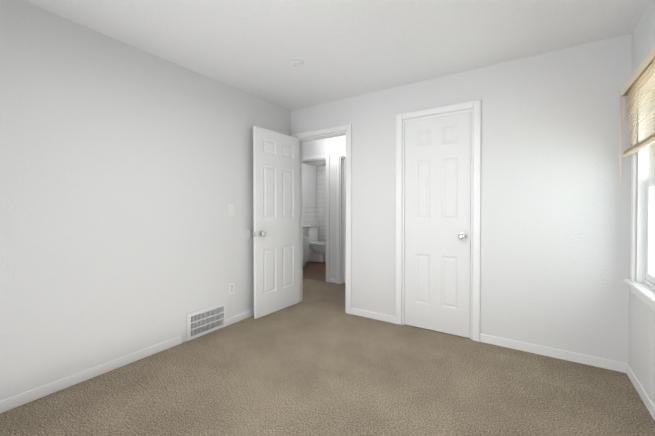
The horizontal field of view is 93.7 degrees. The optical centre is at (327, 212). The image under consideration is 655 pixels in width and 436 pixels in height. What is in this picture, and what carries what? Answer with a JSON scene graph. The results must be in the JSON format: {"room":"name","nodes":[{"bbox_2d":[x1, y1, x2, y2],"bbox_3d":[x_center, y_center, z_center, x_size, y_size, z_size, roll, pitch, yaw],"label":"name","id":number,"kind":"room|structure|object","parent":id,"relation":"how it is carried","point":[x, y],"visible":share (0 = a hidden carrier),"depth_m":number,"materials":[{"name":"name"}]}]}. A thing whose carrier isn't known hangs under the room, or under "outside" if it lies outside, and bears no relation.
{"room":"empty bedroom","nodes":[
{"label":"empty bedroom","id":0,"kind":"room"},
{"bbox_2d":[0,0,290,400],"bbox_3d":[-1.547,-0.061,2.286,0.100,2.380,3.800,0,1,33],"label":"wall","id":1,"kind":"structure","parent":0,"point":[126,174],"depth_m":2.17,"materials":[{"name":"paint"}]},
{"bbox_2d":[0,335,181,412],"bbox_3d":[-1.873,1.101,1.702,0.013,0.070,2.245,0,1,33],"label":"baseboard","id":2,"kind":"structure","parent":1,"relation":"attached to","point":[15,401],"depth_m":2.04,"materials":[{"name":"white paint"}]},
{"bbox_2d":[187,302,226,340],"bbox_3d":[-1.113,1.003,2.856,0.012,0.240,0.420,0,1,33],"label":"air vent","id":3,"kind":"object","parent":1,"relation":"in","point":[204,321],"visible":1,"depth_m":2.83,"materials":[{"name":"white metal"}]},
{"bbox_2d":[228,204,233,215],"bbox_3d":[-0.961,-0.028,3.072,0.016,0.116,0.070,0,1,33],"label":"switch plate","id":4,"kind":"object","parent":1,"relation":"attached to","point":[230,209],"visible":1,"depth_m":3.07,"materials":[{"name":"white plastic"}]},
{"bbox_2d":[229,282,233,294],"bbox_3d":[-0.964,0.763,3.083,0.009,0.116,0.070,0,1,33],"label":"electrical outlet plate","id":5,"kind":"object","parent":1,"relation":"attached to","point":[231,288],"visible":1,"depth_m":3.08,"materials":[{"name":"white plastic"}]},
{"bbox_2d":[223,309,253,326],"bbox_3d":[-0.737,1.081,3.427,0.013,0.070,1.025,0,1,33],"label":"baseboard","id":6,"kind":"structure","parent":1,"relation":"attached to","point":[237,318],"depth_m":3.15,"materials":[{"name":"white paint"}]},
{"bbox_2d":[241,228,250,239],"bbox_3d":[-0.859,0.230,3.237,0.009,0.127,0.127,0,1,33],"label":"bumper cover","id":7,"kind":"object","parent":1,"relation":"attached to","point":[245,233],"visible":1,"depth_m":3.23,"materials":[{"name":"white plastic"}]},
{"bbox_2d":[302,164,316,206],"bbox_3d":[-0.755,-0.110,6.582,0.100,2.380,1.850,0,1,33],"label":"wall","id":8,"kind":"structure","parent":0,"point":[309,184],"depth_m":7.00,"materials":[{"name":"paint"}]},
{"bbox_2d":[303,208,316,224],"bbox_3d":[-0.736,0.491,6.517,0.012,1.180,1.750,0,1,33],"label":"wall tile","id":9,"kind":"structure","parent":8,"relation":"attached to","point":[309,216],"depth_m":7.01,"materials":[{"name":"white tile"}]},
{"bbox_2d":[302,161,325,165],"bbox_3d":[0.194,-1.189,6.484,1.580,0.220,0.750,0,1,33],"label":"ceiling soffit","id":10,"kind":"structure","parent":0,"point":[321,163],"depth_m":6.77,"materials":[{"name":"paint"}]},
{"bbox_2d":[303,262,325,280],"bbox_3d":[-0.081,1.133,6.093,1.780,0.104,1.950,0,1,33],"label":"floor","id":11,"kind":"structure","parent":0,"point":[314,270],"depth_m":5.66,"materials":[{"name":"brown tile"}]},
{"bbox_2d":[303,225,309,266],"bbox_3d":[-0.738,0.624,6.011,0.537,0.916,0.650,0,1,33],"label":"bathroom vanity","id":12,"kind":"object","parent":11,"relation":"on","point":[305,243],"visible":0.08,"depth_m":6.05,"materials":[{"name":"white"}]},
{"bbox_2d":[309,225,325,262],"bbox_3d":[-0.212,0.684,6.683,0.681,0.781,0.490,0,1,33],"label":"toilet","id":13,"kind":"object","parent":11,"relation":"on","point":[317,250],"visible":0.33,"depth_m":6.61,"materials":[{"name":"white ceramic"}]},
{"bbox_2d":[316,166,325,199],"bbox_3d":[0.469,-0.113,6.824,1.680,2.380,0.100,0,1,33],"label":"wall","id":14,"kind":"structure","parent":0,"point":[318,168],"depth_m":7.22,"materials":[{"name":"paint"}]},
{"bbox_2d":[317,170,325,241],"bbox_3d":[0.400,0.050,6.800,1.568,2.055,0.020,0,1,33],"label":"wall tile","id":15,"kind":"structure","parent":14,"relation":"attached to","point":[321,200],"depth_m":7.15,"materials":[{"name":"white tile"}]},
{"bbox_2d":[303,278,344,308],"bbox_3d":[-0.257,1.155,4.443,3.500,0.100,1.000,0,1,33],"label":"floor","id":16,"kind":"structure","parent":0,"point":[325,293],"depth_m":4.20,"materials":[{"name":"beige carpet"}]},
{"bbox_2d":[302,135,345,278],"bbox_3d":[0.046,-0.091,4.888,3.500,2.380,0.100,0,1,33],"label":"wall","id":17,"kind":"structure","parent":0,"point":[332,146],"depth_m":4.81,"materials":[{"name":"paint"}]},
{"bbox_2d":[302,154,329,281],"bbox_3d":[-0.268,0.086,5.097,0.794,2.022,0.148,0,1,33],"label":"door frame","id":18,"kind":"structure","parent":17,"relation":"attached to","point":[317,158],"depth_m":4.84,"materials":[{"name":"white paint"}]},
{"bbox_2d":[329,278,335,282],"bbox_3d":[0.086,1.065,4.808,0.136,0.070,0.013,0,1,33],"label":"baseboard","id":19,"kind":"structure","parent":17,"relation":"attached to","point":[332,280],"depth_m":4.80,"materials":[{"name":"white paint"}]},
{"bbox_2d":[336,152,345,283],"bbox_3d":[0.518,0.092,4.580,0.834,2.022,0.148,0,1,33],"label":"door frame","id":20,"kind":"structure","parent":17,"relation":"attached to","point":[339,220],"depth_m":4.74,"materials":[{"name":"white paint"}]},
{"bbox_2d":[344,159,345,282],"bbox_3d":[0.498,0.120,5.006,0.690,1.940,0.179,-1,1,-45],"label":"door leaf","id":21,"kind":"structure","parent":17,"relation":"in","point":[344,214],"depth_m":4.76,"materials":[{"name":"white paint"}]},
{"bbox_2d":[0,300,654,435],"bbox_3d":[-0.197,1.189,1.471,3.308,0.100,3.900,0,1,33],"label":"floor carpet","id":22,"kind":"object","parent":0,"point":[304,368],"visible":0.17,"depth_m":1.95,"materials":[{"name":"beige carpet"}]},
{"bbox_2d":[21,0,650,110],"bbox_3d":[-0.197,-1.291,1.443,3.308,0.100,3.900,0,1,33],"label":"ceiling","id":23,"kind":"structure","parent":0,"point":[342,49],"depth_m":2.15,"materials":[{"name":"paint"}]},
{"bbox_2d":[291,60,303,66],"bbox_3d":[-0.249,-1.247,2.575,0.110,0.014,0.110,0,1,33],"label":"cover plate","id":24,"kind":"object","parent":23,"relation":"attached to","point":[297,63],"visible":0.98,"depth_m":2.56,"materials":[{"name":"white plastic"}]},
{"bbox_2d":[291,33,631,362],"bbox_3d":[0.814,-0.070,3.066,3.188,2.380,0.100,0,1,33],"label":"wall","id":25,"kind":"structure","parent":0,"point":[554,232],"depth_m":2.45,"materials":[{"name":"paint"}]},
{"bbox_2d":[253,126,298,318],"bbox_3d":[-0.560,0.104,3.482,0.179,2.008,0.714,0,1,35],"label":"entry door","id":26,"kind":"structure","parent":25,"relation":"in","point":[276,210],"depth_m":3.42,"materials":[{"name":"white paint"}]},
{"bbox_2d":[291,124,351,313],"bbox_3d":[-0.057,0.073,3.641,0.839,2.082,0.148,0,1,33],"label":"door frame","id":27,"kind":"structure","parent":25,"relation":"attached to","point":[337,129],"depth_m":3.42,"materials":[{"name":"white paint"}]},
{"bbox_2d":[351,308,395,323],"bbox_3d":[0.477,1.083,3.234,0.525,0.070,0.013,0,1,33],"label":"baseboard","id":28,"kind":"structure","parent":25,"relation":"attached to","point":[374,315],"depth_m":3.22,"materials":[{"name":"white paint"}]},
{"bbox_2d":[403,111,470,337],"bbox_3d":[1.006,0.108,2.865,0.618,2.013,0.107,0,1,33],"label":"closet door","id":29,"kind":"structure","parent":25,"relation":"in","point":[437,221],"depth_m":2.87,"materials":[{"name":"white paint"}]},
{"bbox_2d":[396,100,480,341],"bbox_3d":[1.023,0.074,2.892,0.760,2.097,0.084,0,1,33],"label":"door frame","id":30,"kind":"structure","parent":25,"relation":"attached to","point":[475,203],"depth_m":2.72,"materials":[{"name":"white paint"}]},
{"bbox_2d":[479,334,627,372],"bbox_3d":[1.719,1.093,2.417,0.948,0.070,0.013,0,1,33],"label":"baseboard","id":31,"kind":"structure","parent":25,"relation":"attached to","point":[569,356],"depth_m":2.37,"materials":[{"name":"white paint"}]},
{"bbox_2d":[628,0,654,404],"bbox_3d":[1.143,-0.041,0.575,0.100,2.380,3.900,0,1,33],"label":"wall","id":32,"kind":"structure","parent":0,"point":[641,351],"depth_m":1.91,"materials":[{"name":"paint"}]},
{"bbox_2d":[624,65,654,310],"bbox_3d":[1.810,-0.164,1.628,0.145,1.405,1.031,0,1,33],"label":"window","id":33,"kind":"structure","parent":32,"relation":"in","point":[642,258],"depth_m":1.98,"materials":[{"name":"white paint"}]},
{"bbox_2d":[619,46,654,183],"bbox_3d":[1.755,-0.516,1.679,0.059,0.654,1.023,0,1,33],"label":"mini blind","id":34,"kind":"object","parent":33,"relation":"attached to","point":[647,64],"visible":1,"depth_m":1.81,"materials":[{"name":"beige"}]},
{"bbox_2d":[626,364,654,420],"bbox_3d":[1.093,1.114,0.614,0.013,0.070,3.687,0,1,33],"label":"baseboard","id":35,"kind":"structure","parent":32,"relation":"attached to","point":[643,394],"depth_m":1.86,"materials":[{"name":"white paint"}]}
]}

